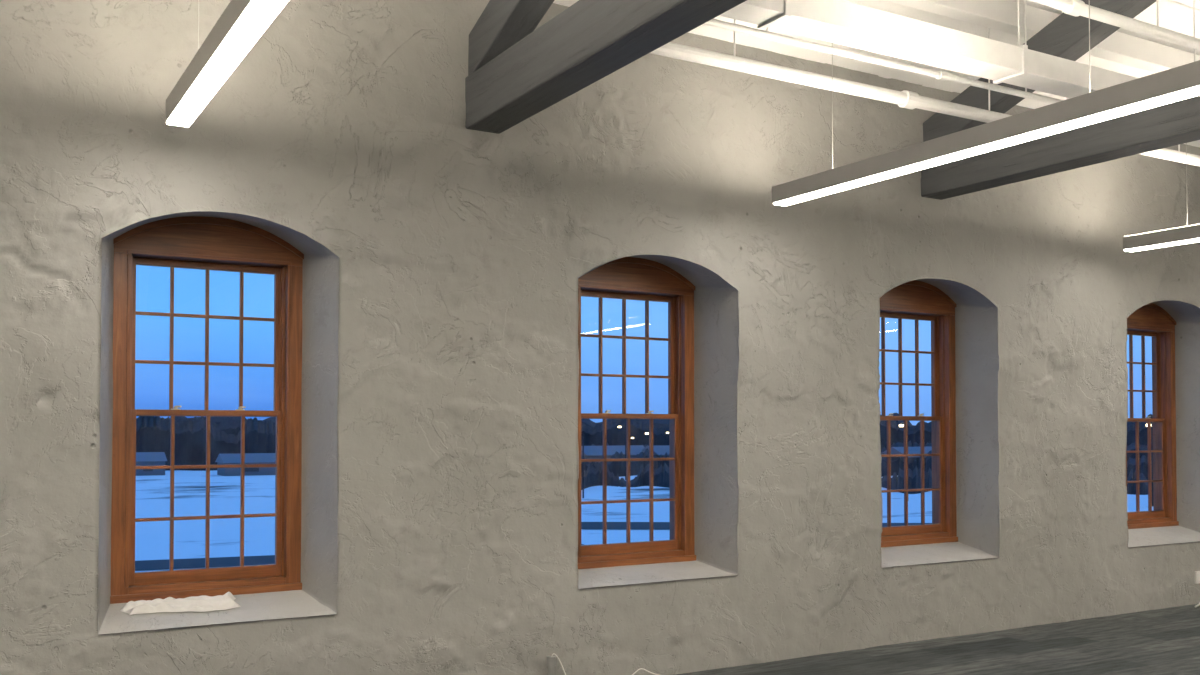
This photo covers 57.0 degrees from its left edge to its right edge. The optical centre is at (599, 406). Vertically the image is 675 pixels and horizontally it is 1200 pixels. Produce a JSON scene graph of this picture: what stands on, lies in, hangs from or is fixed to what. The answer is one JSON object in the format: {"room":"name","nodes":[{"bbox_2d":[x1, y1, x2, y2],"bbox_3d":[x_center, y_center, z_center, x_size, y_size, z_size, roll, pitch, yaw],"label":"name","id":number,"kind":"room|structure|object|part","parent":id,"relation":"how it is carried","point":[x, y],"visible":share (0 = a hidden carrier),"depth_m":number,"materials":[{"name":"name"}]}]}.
{"room":"empty office","nodes":[
{"label":"empty office","id":0,"kind":"room"},
{"bbox_2d":[0,0,1199,674],"bbox_3d":[1.341,-0.381,8.576,19.000,4.520,0.673,1,-1,-30],"label":"wall","id":1,"kind":"structure","parent":0,"point":[444,260],"depth_m":7.18,"materials":[{"name":"paint"}]},
{"bbox_2d":[120,592,240,614],"bbox_3d":[-2.398,1.124,6.321,0.640,0.084,0.207,1,-1,-30],"label":"crumpled cloth","id":2,"kind":"object","parent":1,"relation":"on","point":[203,603],"visible":1,"depth_m":6.30,"materials":[{"name":"white fabric"}]},
{"bbox_2d":[130,257,281,585],"bbox_3d":[-2.366,0.082,6.657,0.891,1.913,0.094,1,-1,-30],"label":"window","id":3,"kind":"structure","parent":1,"relation":"in","point":[266,570],"depth_m":6.64,"materials":[{"name":"brown wood"}]},
{"bbox_3d":[-2.380,-0.408,6.692,0.891,0.932,0.036,1,-1,-30],"label":"upper sash","id":4,"kind":"part","parent":3,"relation":"part of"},
{"bbox_2d":[171,406,245,409],"bbox_3d":[-2.348,0.007,6.633,0.427,0.024,0.030,1,-1,-30],"label":"sash lock","id":5,"kind":"object","parent":3,"relation":"on","point":[175,407],"visible":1,"depth_m":6.71,"materials":[{"name":"metal"}]},
{"bbox_2d":[110,249,302,603],"bbox_3d":[-2.363,0.109,6.651,1.109,2.030,0.238,1,-1,-30],"label":"window frame","id":6,"kind":"structure","parent":1,"relation":"attached to","point":[291,277],"depth_m":6.54,"materials":[{"name":"brown wood"}]},
{"bbox_2d":[113,216,303,266],"bbox_3d":[-2.319,-1.015,6.600,1.109,0.276,0.061,1,-1,-30],"label":"window header","id":7,"kind":"object","parent":1,"relation":"in","point":[197,235],"depth_m":6.58,"materials":[{"name":"brown wood"}]},
{"bbox_2d":[581,290,678,555],"bbox_3d":[0.193,0.114,8.161,0.892,1.913,0.094,1,-1,-30],"label":"window","id":8,"kind":"structure","parent":1,"relation":"in","point":[628,547],"depth_m":8.19,"materials":[{"name":"brown wood"}]},
{"bbox_3d":[0.178,-0.376,8.197,0.892,0.932,0.036,1,-1,-30],"label":"upper sash","id":9,"kind":"part","parent":8,"relation":"part of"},
{"bbox_2d":[604,410,653,413],"bbox_3d":[0.210,0.038,8.138,0.428,0.024,0.030,1,-1,-30],"label":"sash lock","id":10,"kind":"object","parent":8,"relation":"on","point":[606,411],"visible":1,"depth_m":8.04,"materials":[{"name":"metal"}]},
{"bbox_2d":[578,284,695,568],"bbox_3d":[0.196,0.141,8.156,1.110,2.030,0.238,1,-1,-30],"label":"window frame","id":11,"kind":"structure","parent":1,"relation":"attached to","point":[683,305],"depth_m":8.30,"materials":[{"name":"brown wood"}]},
{"bbox_2d":[578,257,695,295],"bbox_3d":[0.240,-0.981,8.105,1.110,0.271,0.061,1,-1,-30],"label":"window header","id":12,"kind":"object","parent":1,"relation":"in","point":[626,272],"depth_m":8.11,"materials":[{"name":"brown wood"}]},
{"bbox_2d":[879,312,942,535],"bbox_3d":[2.631,0.143,9.596,0.891,1.913,0.094,1,-1,-30],"label":"window","id":13,"kind":"structure","parent":1,"relation":"in","point":[923,528],"depth_m":9.64,"materials":[{"name":"brown wood"}]},
{"bbox_3d":[2.617,-0.346,9.631,0.891,0.932,0.036,1,-1,-30],"label":"upper sash","id":14,"kind":"part","parent":13,"relation":"part of","materials":[{"name":"brown wood"}]},
{"bbox_2d":[880,280,956,315],"bbox_3d":[2.678,-0.966,9.539,1.109,0.301,0.061,1,-1,-30],"label":"window header","id":15,"kind":"object","parent":1,"relation":"in","point":[913,295],"depth_m":9.56,"materials":[{"name":"brown wood"}]},
{"bbox_2d":[880,307,957,546],"bbox_3d":[2.635,0.171,9.590,1.109,2.030,0.238,1,-1,-30],"label":"window frame","id":16,"kind":"structure","parent":1,"relation":"attached to","point":[946,375],"depth_m":9.75,"materials":[{"name":"brown wood"}]},
{"bbox_2d":[1126,330,1165,519],"bbox_3d":[5.439,0.178,11.247,0.891,1.913,0.094,1,-1,-30],"label":"window","id":17,"kind":"structure","parent":1,"relation":"in","point":[1138,514],"depth_m":11.33,"materials":[{"name":"brown wood"}]},
{"bbox_3d":[5.424,-0.312,11.282,0.891,0.932,0.036,1,-1,-30],"label":"upper sash","id":18,"kind":"part","parent":17,"relation":"part of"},
{"bbox_2d":[1127,303,1175,331],"bbox_3d":[5.486,-0.936,11.191,1.109,0.310,0.061,1,-1,-30],"label":"window header","id":19,"kind":"object","parent":1,"relation":"in","point":[1151,315],"depth_m":11.25,"materials":[{"name":"brown wood"}]},
{"bbox_2d":[1127,326,1178,528],"bbox_3d":[5.442,0.205,11.241,1.109,2.030,0.238,1,-1,-30],"label":"window frame","id":20,"kind":"structure","parent":1,"relation":"attached to","point":[1167,392],"depth_m":11.41,"materials":[{"name":"brown wood"}]},
{"bbox_2d":[1194,571,1199,606],"bbox_3d":[5.804,1.764,10.713,0.101,0.318,0.322,-1,-1,23],"label":"wall outlet","id":21,"kind":"object","parent":1,"relation":"attached to","point":[1197,573],"visible":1,"depth_m":10.79,"materials":[{"name":"white plastic"}]},
{"bbox_2d":[1194,571,1199,583],"bbox_3d":[5.843,1.667,10.822,0.080,0.120,0.055,1,-1,-30],"label":"outlet plate","id":22,"kind":"object","parent":21,"relation":"attached to","point":[1197,573],"depth_m":10.79,"materials":[{"name":"white plastic"}]},
{"bbox_2d":[553,0,1199,146],"bbox_3d":[4.462,-3.851,3.344,19.000,2.420,12.300,1,-1,-30],"label":"ceiling","id":23,"kind":"structure","parent":0,"point":[1174,15],"depth_m":8.57,"materials":[{"name":"white paint"}]},
{"bbox_2d":[165,0,288,126],"bbox_3d":[-0.813,-2.979,3.413,0.120,2.960,5.400,1,-1,-30],"label":"linear pendant light","id":24,"kind":"object","parent":23,"relation":"hanging from","point":[241,24],"visible":1,"depth_m":4.70,"materials":[{"name":"grey metal"}]},
{"bbox_2d":[704,0,1062,103],"bbox_3d":[5.029,-2.618,9.188,11.870,0.798,0.059,1,-1,-30],"label":"conduit","id":25,"kind":"object","parent":23,"relation":"attached to","point":[941,75],"visible":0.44,"depth_m":7.29,"materials":[{"name":"white metal"}]},
{"bbox_2d":[650,19,1199,166],"bbox_3d":[4.862,-2.497,9.470,11.870,0.790,0.121,1,-1,-30],"label":"pipe","id":26,"kind":"object","parent":23,"relation":"hanging from","point":[904,99],"visible":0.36,"depth_m":7.54,"materials":[{"name":"white metal"}]},
{"bbox_2d":[719,0,1195,97],"bbox_3d":[5.247,-2.658,8.818,11.870,1.035,0.250,1,-1,-30],"label":"duct","id":27,"kind":"object","parent":23,"relation":"hanging from","point":[841,22],"depth_m":6.83,"materials":[{"name":"white metal"}]},
{"bbox_2d":[772,0,1199,205],"bbox_3d":[2.619,-2.937,5.432,0.120,2.960,5.400,1,-1,-30],"label":"linear pendant light","id":28,"kind":"object","parent":23,"relation":"hanging from","point":[1182,82],"visible":1,"depth_m":6.03,"materials":[{"name":"grey metal"}]},
{"bbox_2d":[773,86,1199,205],"bbox_3d":[2.619,-1.468,5.402,0.106,0.022,5.384,1,-1,-30],"label":"diffuser","id":29,"kind":"object","parent":28,"relation":"attached to","point":[1168,94],"depth_m":6.06,"materials":[{"name":"white plastic"}]},
{"bbox_2d":[886,0,1199,72],"bbox_3d":[1.977,-2.894,7.549,19.000,0.180,0.140,1,-1,-30],"label":"roof purlin","id":30,"kind":"structure","parent":23,"relation":"attached to","point":[1000,15],"depth_m":8.22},
{"bbox_2d":[1029,0,1199,50],"bbox_3d":[5.546,-2.881,8.314,11.870,1.043,0.094,1,-1,-30],"label":"conduit","id":31,"kind":"object","parent":23,"relation":"attached to","point":[1071,7],"visible":1,"depth_m":6.95,"materials":[{"name":"white metal"}]},
{"bbox_2d":[1123,143,1199,251],"bbox_3d":[6.006,-2.895,7.425,0.120,2.960,5.400,1,-1,-30],"label":"linear pendant light","id":32,"kind":"object","parent":23,"relation":"hanging from","point":[1187,234],"visible":0.83,"depth_m":9.38,"materials":[{"name":"grey metal"}]},
{"bbox_2d":[1124,238,1199,251],"bbox_3d":[6.006,-1.427,7.394,0.106,0.022,5.384,1,-1,-30],"label":"diffuser","id":33,"kind":"object","parent":32,"relation":"attached to","point":[1161,242],"depth_m":9.44,"materials":[{"name":"white plastic"}]},
{"bbox_2d":[676,604,1199,674],"bbox_3d":[4.530,1.825,3.109,19.000,0.120,12.030,1,-1,-30],"label":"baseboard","id":34,"kind":"structure","parent":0,"point":[1165,641],"depth_m":8.45,"materials":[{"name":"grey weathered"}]},
{"bbox_2d":[547,653,565,674],"bbox_3d":[-0.160,1.721,7.168,0.380,0.259,0.059,0,-1,-15],"label":"stub","id":35,"kind":"object","parent":34,"relation":"on","point":[551,660],"visible":1,"depth_m":7.11,"materials":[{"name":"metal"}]},
{"bbox_2d":[632,668,658,674],"bbox_3d":[0.369,1.811,7.482,0.758,0.079,0.095,1,-1,-23],"label":"loose cable","id":36,"kind":"object","parent":34,"relation":"on","point":[640,668],"visible":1,"depth_m":7.50,"materials":[{"name":"white plastic"}]},
{"label":"outside","id":37,"kind":"structure","parent":0,"visible":0},
{"bbox_2d":[135,470,1152,571],"bbox_3d":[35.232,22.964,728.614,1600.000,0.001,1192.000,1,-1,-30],"label":"snow field","id":38,"kind":"structure","parent":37,"point":[152,538],"depth_m":103.23,"materials":[{"name":"white snow"}]},
{"bbox_2d":[136,452,166,475],"bbox_3d":[-80.001,9.702,188.584,10.600,3.900,6.800,1,-1,-30],"label":"house","id":39,"kind":"structure","parent":38,"relation":"on","point":[142,458],"depth_m":187.79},
{"bbox_2d":[136,416,275,470],"bbox_3d":[-92.426,6.175,204.357,163.027,12.013,44.676,1,-1,-30],"label":"tree line","id":40,"kind":"object","parent":38,"relation":"on","point":[152,433],"visible":0.16,"depth_m":213.47,"materials":[{"name":"plant"}]},
{"bbox_2d":[215,453,274,475],"bbox_3d":[-57.372,9.861,191.430,16.600,3.700,6.800,1,-1,-30],"label":"house","id":41,"kind":"structure","parent":38,"relation":"on","point":[250,458],"depth_m":187.51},
{"bbox_2d":[581,436,583,497],"bbox_3d":[-2.412,6.652,124.159,1.790,7.300,0.890,1,-1,-30],"label":"street lamp","id":42,"kind":"object","parent":38,"relation":"on","point":[581,436],"visible":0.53,"depth_m":124.82,"materials":[{"name":"black metal"}]},
{"bbox_2d":[581,445,644,462],"bbox_3d":[1.943,9.722,209.833,14.600,4.750,7.800,1,-1,-30],"label":"house","id":43,"kind":"structure","parent":38,"relation":"on","point":[590,452],"depth_m":207.10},
{"bbox_2d":[618,426,625,479],"bbox_3d":[3.432,7.094,169.129,1.790,8.300,0.890,1,-1,-30],"label":"street lamp","id":44,"kind":"object","parent":38,"relation":"on","point":[618,426],"visible":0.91,"depth_m":169.74,"materials":[{"name":"metal"}]},
{"bbox_2d":[642,445,668,456],"bbox_3d":[16.981,9.812,214.170,18.600,4.750,7.800,1,-1,-30],"label":"house","id":45,"kind":"structure","parent":38,"relation":"on","point":[662,449],"depth_m":209.03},
{"bbox_2d":[177,414,1152,450],"bbox_3d":[6.763,5.905,240.056,422.359,14.047,292.462,1,-1,-30],"label":"tree line","id":46,"kind":"object","parent":38,"relation":"on","point":[615,435],"visible":0.08,"depth_m":328.29,"materials":[{"name":"black plant"}]},
{"bbox_2d":[581,462,1147,494],"bbox_3d":[50.335,8.821,140.696,102.434,4.055,139.653,1,-1,-30],"label":"tree line","id":47,"kind":"object","parent":38,"relation":"on","point":[661,475],"visible":0.12,"depth_m":149.72,"materials":[{"name":"plant"}]},
{"bbox_2d":[581,448,1147,479],"bbox_3d":[69.804,8.504,171.125,119.769,5.963,158.446,1,-1,-30],"label":"tree line","id":48,"kind":"object","parent":38,"relation":"on","point":[617,467],"visible":0.09,"depth_m":187.33,"materials":[{"name":"black plant"}]},
{"bbox_2d":[591,440,1147,461],"bbox_3d":[86.682,8.806,206.194,152.973,6.829,184.413,1,-1,-30],"label":"tree line","id":49,"kind":"object","parent":38,"relation":"on","point":[1131,447],"visible":0.02,"depth_m":236.40,"materials":[{"name":"plant"}]},
{"bbox_2d":[882,446,931,463],"bbox_3d":[56.609,9.450,196.874,12.600,4.750,7.800,1,-1,-30],"label":"house","id":50,"kind":"structure","parent":38,"relation":"on","point":[894,450],"depth_m":193.56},
{"bbox_2d":[1146,424,1152,505],"bbox_3d":[55.319,5.876,111.025,1.790,8.300,0.890,1,-1,-30],"label":"street lamp","id":51,"kind":"object","parent":38,"relation":"on","point":[1146,424],"visible":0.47,"depth_m":111.70,"materials":[{"name":"black metal"}]},
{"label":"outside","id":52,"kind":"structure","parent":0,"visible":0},
{"bbox_2d":[135,544,583,570],"bbox_3d":[-22.384,9.015,64.118,47.137,0.001,12.032,1,-1,-30],"label":"road","id":53,"kind":"structure","parent":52,"point":[267,559],"depth_m":64.00,"materials":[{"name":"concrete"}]},
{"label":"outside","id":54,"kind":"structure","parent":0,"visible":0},
{"bbox_2d":[581,522,931,529],"bbox_3d":[37.006,9.501,87.307,83.100,0.001,57.043,1,-1,-30],"label":"road","id":55,"kind":"structure","parent":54,"point":[584,525],"depth_m":88.81,"materials":[{"name":"grey asphalt"}]},
{"bbox_3d":[7.618,-0.629,-2.090,19.000,4.570,0.150,1,-1,-30],"label":"wall","id":56,"kind":"structure","parent":0,"visible":0},
{"bbox_2d":[465,0,746,133],"bbox_3d":[2.301,-3.244,1.886,0.245,2.765,12.100,1,-1,-30],"label":"roof truss","id":57,"kind":"object","parent":56,"relation":"attached to","point":[516,72],"visible":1,"depth_m":6.03,"materials":[{"name":"grey wood"}]},
{"bbox_2d":[921,0,1199,199],"bbox_3d":[5.764,-3.201,3.923,0.245,2.765,12.100,1,-1,-30],"label":"roof truss","id":58,"kind":"object","parent":56,"relation":"attached to","point":[1066,36],"visible":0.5,"depth_m":7.92,"materials":[{"name":"grey wood"}]},
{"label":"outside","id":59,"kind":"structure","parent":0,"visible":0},
{"bbox_2d":[170,413,1139,429],"bbox_3d":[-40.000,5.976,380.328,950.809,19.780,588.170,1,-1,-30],"label":"wooded hills","id":60,"kind":"structure","parent":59,"point":[657,423],"depth_m":607.45,"materials":[{"name":"black plant"}]}
]}

